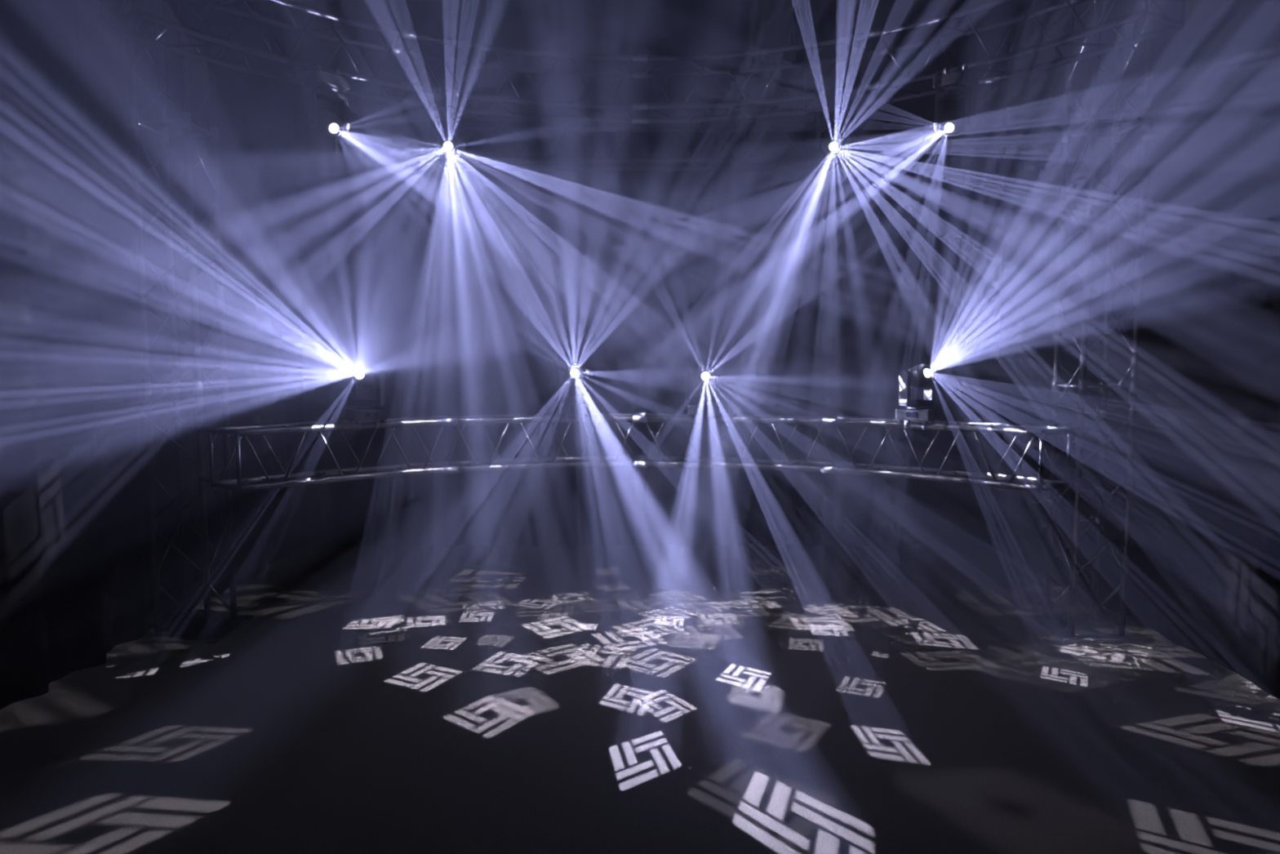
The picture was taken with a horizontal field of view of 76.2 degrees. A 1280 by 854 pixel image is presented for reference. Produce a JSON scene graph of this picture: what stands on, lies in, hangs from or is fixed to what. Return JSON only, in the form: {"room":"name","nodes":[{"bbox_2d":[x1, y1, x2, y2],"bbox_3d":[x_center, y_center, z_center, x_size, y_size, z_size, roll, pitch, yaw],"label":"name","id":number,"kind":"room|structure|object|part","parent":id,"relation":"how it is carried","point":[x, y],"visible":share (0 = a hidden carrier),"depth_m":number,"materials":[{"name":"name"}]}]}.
{"room":"concert stage","nodes":[
{"label":"concert stage","id":0,"kind":"room"},
{"bbox_2d":[0,0,307,710],"bbox_3d":[-4.040,-1.364,3.200,0.279,6.600,12.600,0,5,0],"label":"wall","id":1,"kind":"structure","parent":0,"point":[76,583],"depth_m":6.23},
{"bbox_2d":[0,543,1279,853],"bbox_3d":[0.100,1.975,3.471,9.200,0.100,13.600,0,5,0],"label":"floor","id":2,"kind":"structure","parent":0,"point":[749,698],"depth_m":5.01,"materials":[{"name":"plastic"}]},
{"bbox_2d":[123,0,253,643],"bbox_3d":[-3.620,-1.615,6.410,0.620,6.580,0.620,0,5,0],"label":"truss","id":3,"kind":"object","parent":2,"relation":"on","point":[185,628],"visible":1,"depth_m":6.44,"materials":[{"name":"metal"}]},
{"bbox_3d":[-3.620,1.652,6.676,0.620,0.024,0.620,0,5,0],"label":"plate","id":4,"kind":"part","parent":3,"relation":"part of","materials":[{"name":"metal"}]},
{"bbox_2d":[196,412,1083,493],"bbox_3d":[0.000,0.170,6.694,6.829,0.462,1.864,0,5,0],"label":"truss","id":5,"kind":"object","parent":3,"relation":"attached to","point":[285,479],"visible":1,"depth_m":6.77,"materials":[{"name":"metal"}]},
{"bbox_3d":[-3.003,0.234,5.901,0.432,0.432,0.032,3,6,37],"label":"frame","id":6,"kind":"part","parent":5,"relation":"part of","materials":[{"name":"metal"}]},
{"bbox_2d":[345,364,387,429],"bbox_3d":[-2.163,-0.237,6.439,0.278,0.509,0.284,-4,6,-37],"label":"stage light","id":7,"kind":"object","parent":5,"relation":"on","point":[362,375],"visible":1,"depth_m":6.38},
{"bbox_2d":[558,364,591,422],"bbox_3d":[-0.572,-0.294,7.127,0.283,0.511,0.298,-1,5,-9],"label":"stage light","id":8,"kind":"object","parent":5,"relation":"on","point":[574,375],"visible":1,"depth_m":7.04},
{"bbox_2d":[687,365,720,422],"bbox_3d":[0.559,-0.288,7.130,0.291,0.499,0.298,1,5,9],"label":"stage light","id":9,"kind":"object","parent":5,"relation":"on","point":[703,375],"visible":1,"depth_m":7.05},
{"bbox_2d":[895,363,937,429],"bbox_3d":[2.171,-0.240,6.423,0.294,0.516,0.289,4,6,38],"label":"stage light","id":10,"kind":"object","parent":5,"relation":"on","point":[919,375],"visible":1,"depth_m":6.35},
{"bbox_3d":[3.003,0.234,5.901,0.432,0.432,0.032,-3,6,-37],"label":"frame","id":11,"kind":"part","parent":5,"relation":"part of","materials":[{"name":"metal"}]},
{"bbox_2d":[1026,0,1156,643],"bbox_3d":[3.595,-1.615,6.410,0.670,6.580,0.620,0,5,0],"label":"truss","id":12,"kind":"object","parent":2,"relation":"on","point":[1070,628],"visible":1,"depth_m":6.44,"materials":[{"name":"metal"}]},
{"bbox_3d":[3.620,1.652,6.676,0.620,0.024,0.620,0,5,0],"label":"plate","id":13,"kind":"part","parent":12,"relation":"part of","materials":[{"name":"metal"}]},
{"bbox_2d":[289,0,1009,546],"bbox_3d":[0.100,-1.878,9.520,8.200,6.600,0.238,0,5,0],"label":"wall","id":14,"kind":"structure","parent":0,"point":[809,292],"depth_m":9.49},
{"bbox_2d":[992,0,1279,698],"bbox_3d":[4.240,-1.364,3.200,0.150,6.600,12.600,0,5,0],"label":"wall","id":15,"kind":"structure","parent":0,"point":[1204,564],"depth_m":6.48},
{"bbox_3d":[0.100,-4.703,2.928,9.200,0.100,13.600,0,5,0],"label":"ceiling","id":16,"kind":"structure","parent":0,"visible":0},
{"bbox_2d":[435,0,843,170],"bbox_3d":[0.000,-3.896,8.387,4.132,2.394,0.400,0,5,0],"label":"truss","id":17,"kind":"object","parent":16,"relation":"hanging from","point":[446,160],"visible":0.77,"depth_m":8.60,"materials":[{"name":"metal"}]},
{"bbox_3d":[-2.050,-2.926,8.466,0.032,0.432,0.382,0,5,0],"label":"frame","id":18,"kind":"part","parent":17,"relation":"part of","materials":[{"name":"metal"}]},
{"bbox_3d":[2.050,-2.926,8.466,0.032,0.432,0.382,0,5,0],"label":"frame","id":19,"kind":"part","parent":17,"relation":"part of","materials":[{"name":"metal"}]},
{"bbox_2d":[93,0,1186,124],"bbox_3d":[0.000,-3.774,6.137,7.037,2.272,2.335,0,5,0],"label":"truss","id":20,"kind":"object","parent":16,"relation":"hanging from","point":[106,25],"visible":0.94,"depth_m":6.49,"materials":[{"name":"metal"}]},
{"bbox_3d":[-3.320,-2.786,5.156,0.431,0.432,0.032,2,5,28],"label":"frame","id":21,"kind":"part","parent":20,"relation":"part of","materials":[{"name":"metal"}]},
{"bbox_2d":[304,63,350,137],"bbox_3d":[-2.343,-2.426,6.117,0.278,0.529,0.299,-4,6,-41],"label":"stage light","id":22,"kind":"object","parent":20,"relation":"hanging from","point":[320,84],"visible":1,"depth_m":6.04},
{"bbox_2d":[428,87,466,155],"bbox_3d":[-1.565,-2.466,6.630,0.292,0.532,0.295,-2,5,-26],"label":"stage light","id":23,"kind":"object","parent":20,"relation":"hanging from","point":[441,106],"visible":1,"depth_m":6.55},
{"bbox_2d":[813,88,850,155],"bbox_3d":[1.559,-2.466,6.631,0.294,0.533,0.287,2,5,26],"label":"stage light","id":24,"kind":"object","parent":20,"relation":"hanging from","point":[833,107],"visible":1,"depth_m":6.57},
{"bbox_2d":[933,62,978,137],"bbox_3d":[2.361,-2.425,6.102,0.277,0.529,0.299,4,6,41],"label":"stage light","id":25,"kind":"object","parent":20,"relation":"hanging from","point":[962,83],"visible":1,"depth_m":6.03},
{"bbox_3d":[3.320,-2.786,5.156,0.431,0.432,0.032,-2,5,-28],"label":"frame","id":26,"kind":"part","parent":20,"relation":"part of","materials":[{"name":"metal"}]}
]}

